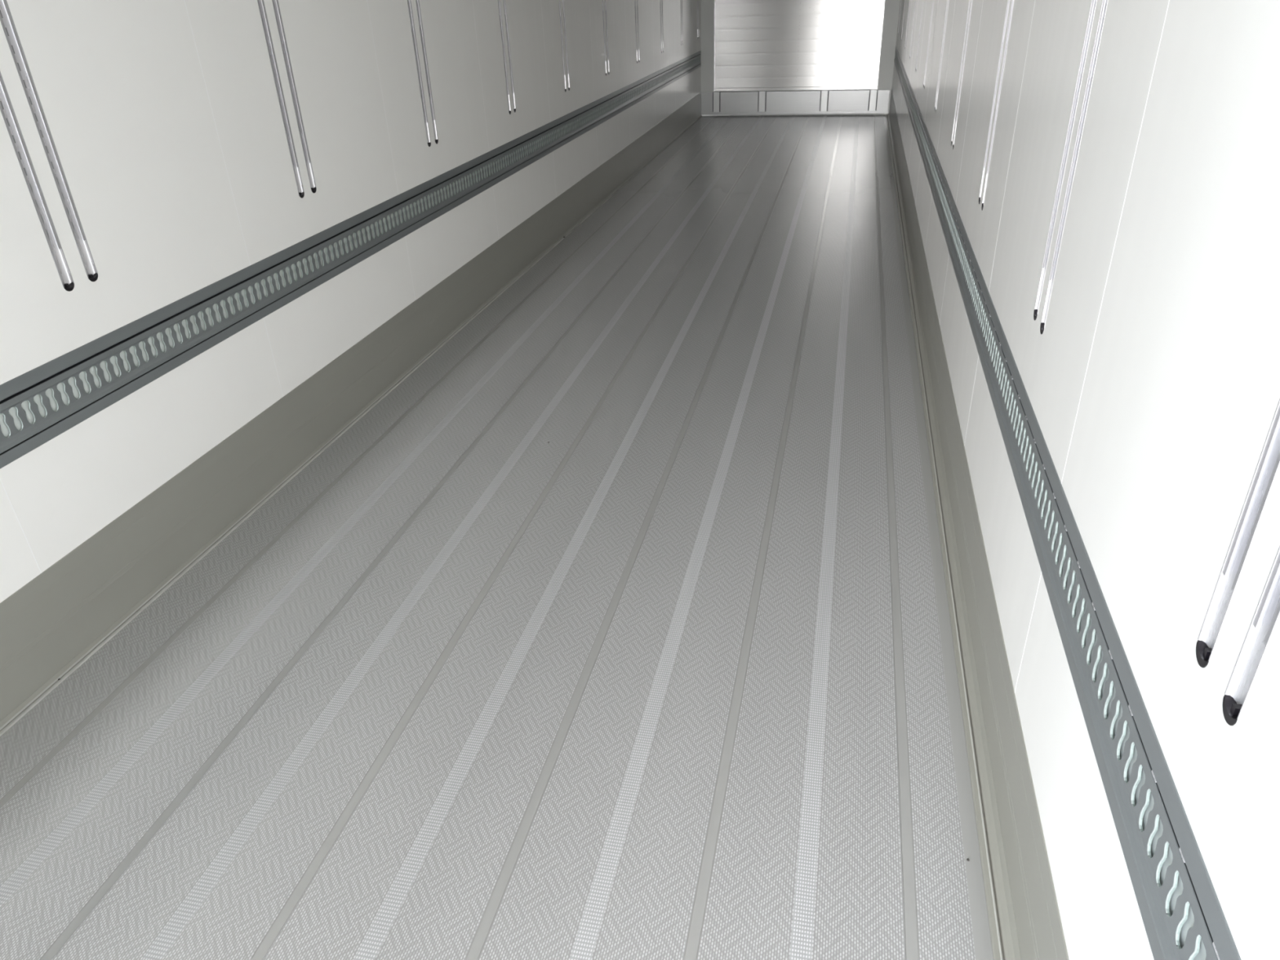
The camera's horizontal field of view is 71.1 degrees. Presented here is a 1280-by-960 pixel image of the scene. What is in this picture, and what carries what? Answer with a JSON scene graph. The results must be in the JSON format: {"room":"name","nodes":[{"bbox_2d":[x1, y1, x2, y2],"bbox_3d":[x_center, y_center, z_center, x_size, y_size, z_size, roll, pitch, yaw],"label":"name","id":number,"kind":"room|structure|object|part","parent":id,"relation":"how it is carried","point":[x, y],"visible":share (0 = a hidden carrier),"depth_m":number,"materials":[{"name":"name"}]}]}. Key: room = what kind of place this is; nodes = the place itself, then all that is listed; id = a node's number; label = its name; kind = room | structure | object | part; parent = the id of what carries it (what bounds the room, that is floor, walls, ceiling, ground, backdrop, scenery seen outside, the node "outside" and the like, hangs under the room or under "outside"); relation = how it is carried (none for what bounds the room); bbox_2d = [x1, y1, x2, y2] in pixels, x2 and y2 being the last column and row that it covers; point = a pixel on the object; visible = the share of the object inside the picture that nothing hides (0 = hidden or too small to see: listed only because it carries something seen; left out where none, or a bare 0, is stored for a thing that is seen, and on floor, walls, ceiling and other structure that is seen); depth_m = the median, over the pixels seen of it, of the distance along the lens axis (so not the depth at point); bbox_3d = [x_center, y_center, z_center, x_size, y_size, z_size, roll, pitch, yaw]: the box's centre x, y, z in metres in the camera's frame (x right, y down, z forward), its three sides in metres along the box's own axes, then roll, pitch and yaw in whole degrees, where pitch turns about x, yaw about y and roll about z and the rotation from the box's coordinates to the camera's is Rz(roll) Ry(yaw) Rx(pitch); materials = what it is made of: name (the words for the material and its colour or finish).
{"room":"truck trailer interior","nodes":[
{"label":"truck trailer interior","id":0,"kind":"room"},
{"bbox_2d":[0,0,702,603],"bbox_3d":[-0.713,-2.817,5.775,0.080,2.820,13.617,4,30,12],"label":"wall","id":1,"kind":"structure","parent":0,"point":[164,118],"depth_m":3.06,"materials":[{"name":"white"}]},
{"bbox_2d":[0,71,74,291],"bbox_3d":[-1.581,-1.167,2.077,0.012,1.494,0.038,4,30,12],"label":"track","id":2,"kind":"object","parent":1,"relation":"attached to","point":[6,109],"visible":1,"depth_m":2.31,"materials":[{"name":"silver metal"}]},
{"bbox_2d":[0,0,97,281],"bbox_3d":[-1.562,-1.210,2.152,0.012,1.494,0.038,4,30,12],"label":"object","id":3,"kind":"object","parent":1,"relation":"attached to","point":[6,18],"visible":1,"depth_m":2.33,"materials":[{"name":"silver metal"}]},
{"bbox_2d":[257,0,304,198],"bbox_3d":[-1.327,-1.736,3.077,0.012,1.494,0.038,4,30,12],"label":"track","id":4,"kind":"object","parent":1,"relation":"attached to","point":[260,2],"visible":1,"depth_m":3.27,"materials":[{"name":"silver metal"}]},
{"bbox_2d":[271,0,316,193],"bbox_3d":[-1.308,-1.778,3.152,0.012,1.494,0.038,4,30,12],"label":"track","id":5,"kind":"object","parent":1,"relation":"attached to","point":[275,2],"visible":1,"depth_m":3.35,"materials":[{"name":"silver metal"}]},
{"bbox_2d":[0,92,701,721],"bbox_3d":[-0.638,-1.795,6.308,0.003,0.289,13.567,4,30,12],"label":"baseboard","id":6,"kind":"structure","parent":1,"relation":"attached to","point":[51,620],"depth_m":3.21,"materials":[{"name":"grey metal"}]},
{"bbox_2d":[0,50,701,468],"bbox_3d":[-0.661,-2.279,6.037,0.016,0.192,13.545,4,30,12],"label":"rail","id":7,"kind":"object","parent":1,"relation":"attached to","point":[42,403],"visible":1,"depth_m":3.14,"materials":[{"name":"grey metal"}]},
{"bbox_2d":[0,115,702,736],"bbox_3d":[-0.623,-1.665,6.378,0.024,0.019,13.567,4,30,12],"label":"trim","id":8,"kind":"structure","parent":1,"relation":"attached to","point":[28,704],"depth_m":3.21,"materials":[{"name":"grey metal"}]},
{"bbox_2d":[407,0,431,146],"bbox_3d":[-1.073,-2.304,4.077,0.012,1.494,0.038,4,30,12],"label":"track","id":9,"kind":"object","parent":1,"relation":"attached to","point":[409,2],"visible":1,"depth_m":4.28,"materials":[{"name":"silver metal"}]},
{"bbox_2d":[415,0,438,143],"bbox_3d":[-1.054,-2.347,4.152,0.012,1.494,0.038,4,30,12],"label":"track","id":10,"kind":"object","parent":1,"relation":"attached to","point":[417,2],"visible":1,"depth_m":4.36,"materials":[{"name":"silver metal"}]},
{"bbox_2d":[497,0,511,114],"bbox_3d":[-0.820,-2.872,5.077,0.012,1.494,0.038,4,30,12],"label":"track","id":11,"kind":"object","parent":1,"relation":"attached to","point":[499,1],"visible":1,"depth_m":5.29,"materials":[{"name":"silver metal"}]},
{"bbox_2d":[502,0,515,112],"bbox_3d":[-0.800,-2.915,5.152,0.012,1.494,0.038,4,30,12],"label":"track","id":12,"kind":"object","parent":1,"relation":"attached to","point":[504,2],"visible":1,"depth_m":5.37,"materials":[{"name":"silver metal"}]},
{"bbox_2d":[558,0,566,92],"bbox_3d":[-0.566,-3.441,6.077,0.012,1.494,0.038,4,30,12],"label":"track","id":13,"kind":"object","parent":1,"relation":"attached to","point":[559,4],"visible":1,"depth_m":6.30,"materials":[{"name":"silver metal"}]},
{"bbox_2d":[562,0,569,90],"bbox_3d":[-0.546,-3.484,6.153,0.012,1.494,0.038,4,30,12],"label":"track","id":14,"kind":"object","parent":1,"relation":"attached to","point":[563,9],"visible":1,"depth_m":6.38,"materials":[{"name":"silver metal"}]},
{"bbox_2d":[601,0,606,75],"bbox_3d":[-0.312,-4.009,7.077,0.012,1.494,0.038,4,30,12],"label":"track","id":15,"kind":"object","parent":1,"relation":"attached to","point":[602,0],"visible":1,"depth_m":7.30,"materials":[{"name":"silver metal"}]},
{"bbox_2d":[604,0,608,74],"bbox_3d":[-0.293,-4.052,7.153,0.012,1.494,0.038,4,30,12],"label":"track","id":16,"kind":"object","parent":1,"relation":"attached to","point":[605,0],"visible":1,"depth_m":7.39,"materials":[{"name":"silver metal"}]},
{"bbox_2d":[634,0,637,63],"bbox_3d":[-0.058,-4.578,8.077,0.012,1.494,0.038,4,30,12],"label":"track","id":17,"kind":"object","parent":1,"relation":"attached to","point":[634,0],"visible":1,"depth_m":8.31,"materials":[{"name":"silver metal"}]},
{"bbox_2d":[636,0,639,61],"bbox_3d":[-0.039,-4.621,8.153,0.012,1.494,0.038,4,30,12],"label":"track","id":18,"kind":"object","parent":1,"relation":"attached to","point":[637,0],"visible":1,"depth_m":8.39,"materials":[{"name":"silver metal"}]},
{"bbox_2d":[660,0,662,53],"bbox_3d":[0.196,-5.146,9.077,0.012,1.494,0.038,4,30,12],"label":"track","id":19,"kind":"object","parent":1,"relation":"attached to","point":[660,0],"visible":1,"depth_m":9.33,"materials":[{"name":"silver metal"}]},
{"bbox_2d":[662,0,663,53],"bbox_3d":[0.215,-5.189,9.153,0.012,1.494,0.038,4,30,12],"label":"track","id":20,"kind":"object","parent":1,"relation":"attached to","point":[662,0],"visible":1,"depth_m":9.40,"materials":[{"name":"silver metal"}]},
{"bbox_2d":[680,11,681,45],"bbox_3d":[0.450,-5.715,10.077,0.012,1.494,0.038,4,30,12],"label":"track","id":21,"kind":"object","parent":1,"relation":"attached to","point":[681,11],"visible":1,"depth_m":10.36,"materials":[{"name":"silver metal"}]},
{"bbox_2d":[681,0,683,44],"bbox_3d":[0.469,-5.758,10.153,0.012,1.494,0.038,4,30,12],"label":"track","id":22,"kind":"object","parent":1,"relation":"attached to","point":[682,0],"visible":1,"depth_m":10.35,"materials":[{"name":"silver metal"}]},
{"bbox_2d":[697,0,697,39],"bbox_3d":[0.704,-6.283,11.077,0.012,1.494,0.038,4,30,12],"label":"track","id":23,"kind":"object","parent":1,"relation":"attached to","point":[697,0],"visible":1,"depth_m":11.34,"materials":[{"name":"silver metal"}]},
{"bbox_2d":[697,0,698,25],"bbox_3d":[0.723,-6.326,11.153,0.012,1.494,0.038,4,30,12],"label":"track","id":24,"kind":"object","parent":1,"relation":"attached to","point":[698,0],"visible":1,"depth_m":11.36,"materials":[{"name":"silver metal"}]},
{"bbox_2d":[0,114,993,959],"bbox_3d":[0.576,-1.528,6.169,2.470,0.100,13.597,4,30,12],"label":"floor","id":25,"kind":"structure","parent":0,"point":[671,674],"depth_m":2.47,"materials":[{"name":"grey metal"}]},
{"bbox_2d":[700,53,895,115],"bbox_3d":[2.008,-6.017,11.335,2.630,2.800,0.075,4,30,12],"label":"wall","id":26,"kind":"structure","parent":0,"point":[895,53],"depth_m":11.86,"materials":[{"name":"grey metal"}]},
{"bbox_2d":[701,0,900,115],"bbox_3d":[1.988,-5.992,11.251,2.470,2.596,0.071,4,30,12],"label":"bulkhead","id":27,"kind":"object","parent":26,"relation":"attached to","point":[780,46],"visible":1,"depth_m":11.53,"materials":[{"name":"silver metal"}]},
{"bbox_3d":[2.019,-4.980,11.815,2.444,0.278,0.058,4,30,12],"label":"kick plate","id":28,"kind":"part","parent":27,"relation":"part of","materials":[{"name":"metal"}]},
{"bbox_3d":[1.996,-5.866,11.331,2.108,1.718,0.054,4,30,12],"label":"corrugated panel","id":29,"kind":"part","parent":27,"relation":"part of","materials":[{"name":"metal"}]},
{"bbox_2d":[891,0,1279,959],"bbox_3d":[1.775,-2.623,5.253,0.080,2.820,13.617,4,30,12],"label":"wall","id":30,"kind":"structure","parent":0,"point":[1151,380],"depth_m":1.29,"materials":[{"name":"white"}]},
{"bbox_2d":[915,0,923,71],"bbox_3d":[2.098,-3.797,6.526,0.012,1.494,0.038,4,30,12],"label":"track","id":31,"kind":"object","parent":30,"relation":"attached to","point":[922,0],"visible":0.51,"depth_m":6.78,"materials":[{"name":"silver metal"}]},
{"bbox_2d":[915,0,924,70],"bbox_3d":[2.079,-3.754,6.450,0.012,1.494,0.038,4,30,12],"label":"track","id":32,"kind":"object","parent":30,"relation":"attached to","point":[923,0],"visible":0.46,"depth_m":6.71,"materials":[{"name":"silver metal"}]},
{"bbox_2d":[923,0,933,86],"bbox_3d":[1.849,-3.239,5.544,0.012,1.494,0.038,4,30,12],"label":"track","id":33,"kind":"object","parent":30,"relation":"attached to","point":[932,1],"visible":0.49,"depth_m":5.78,"materials":[{"name":"silver metal"}]},
{"bbox_2d":[924,1,933,87],"bbox_3d":[1.830,-3.196,5.468,0.012,1.494,0.038,4,30,12],"label":"track","id":34,"kind":"object","parent":30,"relation":"attached to","point":[933,2],"visible":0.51,"depth_m":5.71,"materials":[{"name":"silver metal"}]},
{"bbox_2d":[934,0,947,108],"bbox_3d":[1.599,-2.680,4.561,0.012,1.494,0.038,4,30,12],"label":"track","id":35,"kind":"object","parent":30,"relation":"attached to","point":[947,0],"visible":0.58,"depth_m":4.80,"materials":[{"name":"silver metal"}]},
{"bbox_2d":[935,0,949,112],"bbox_3d":[1.580,-2.637,4.486,0.012,1.494,0.038,4,30,12],"label":"track","id":36,"kind":"object","parent":30,"relation":"attached to","point":[948,0],"visible":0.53,"depth_m":4.72,"materials":[{"name":"silver metal"}]},
{"bbox_2d":[885,112,1021,959],"bbox_3d":[1.754,-1.487,5.875,0.044,0.035,13.567,4,30,12],"label":"trim","id":37,"kind":"structure","parent":30,"relation":"attached to","point":[1003,934],"depth_m":2.36,"materials":[{"name":"grey metal"}]},
{"bbox_2d":[951,0,970,146],"bbox_3d":[1.350,-2.122,3.579,0.012,1.494,0.038,4,30,12],"label":"track","id":38,"kind":"object","parent":30,"relation":"attached to","point":[969,0],"visible":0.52,"depth_m":3.80,"materials":[{"name":"silver metal"}]},
{"bbox_2d":[952,0,972,149],"bbox_3d":[1.331,-2.079,3.504,0.012,1.494,0.038,4,30,12],"label":"track","id":39,"kind":"object","parent":30,"relation":"attached to","point":[971,0],"visible":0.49,"depth_m":3.73,"materials":[{"name":"silver metal"}]},
{"bbox_2d":[888,90,1069,959],"bbox_3d":[1.770,-1.608,5.803,0.003,0.289,13.567,4,30,12],"label":"baseboard","id":40,"kind":"structure","parent":30,"relation":"attached to","point":[1039,929],"depth_m":2.12,"materials":[{"name":"grey metal"}]},
{"bbox_2d":[978,0,1009,204],"bbox_3d":[1.101,-1.564,2.597,0.012,1.494,0.038,4,30,12],"label":"track","id":41,"kind":"object","parent":30,"relation":"attached to","point":[1008,1],"visible":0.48,"depth_m":2.81,"materials":[{"name":"silver metal"}]},
{"bbox_2d":[981,0,1013,210],"bbox_3d":[1.081,-1.521,2.522,0.012,1.494,0.038,4,30,12],"label":"track","id":42,"kind":"object","parent":30,"relation":"attached to","point":[1012,2],"visible":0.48,"depth_m":2.74,"materials":[{"name":"silver metal"}]},
{"bbox_2d":[1033,0,1096,319],"bbox_3d":[0.851,-1.005,1.615,0.012,1.494,0.038,4,30,12],"label":"track","id":43,"kind":"object","parent":30,"relation":"attached to","point":[1093,2],"visible":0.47,"depth_m":1.82,"materials":[{"name":"silver metal"}]},
{"bbox_2d":[893,46,1240,959],"bbox_3d":[1.754,-2.091,5.531,0.016,0.192,13.545,4,30,12],"label":"rail","id":44,"kind":"object","parent":30,"relation":"attached to","point":[1183,916],"visible":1,"depth_m":1.34,"materials":[{"name":"grey metal"}]},
{"bbox_2d":[1040,0,1107,334],"bbox_3d":[0.832,-0.962,1.539,0.012,1.494,0.038,4,30,12],"label":"track","id":45,"kind":"object","parent":30,"relation":"attached to","point":[1102,15],"visible":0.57,"depth_m":1.74,"materials":[{"name":"silver metal"}]},
{"bbox_2d":[1195,399,1279,667],"bbox_3d":[0.602,-0.447,0.633,0.012,1.494,0.038,4,30,12],"label":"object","id":46,"kind":"object","parent":30,"relation":"attached to","point":[1268,462],"visible":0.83,"depth_m":0.93,"materials":[{"name":"silver metal"}]},
{"bbox_2d":[1222,546,1279,725],"bbox_3d":[0.583,-0.404,0.557,0.012,1.494,0.038,4,30,12],"label":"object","id":47,"kind":"object","parent":30,"relation":"attached to","point":[1267,612],"visible":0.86,"depth_m":0.89,"materials":[{"name":"silver metal"}]}
]}

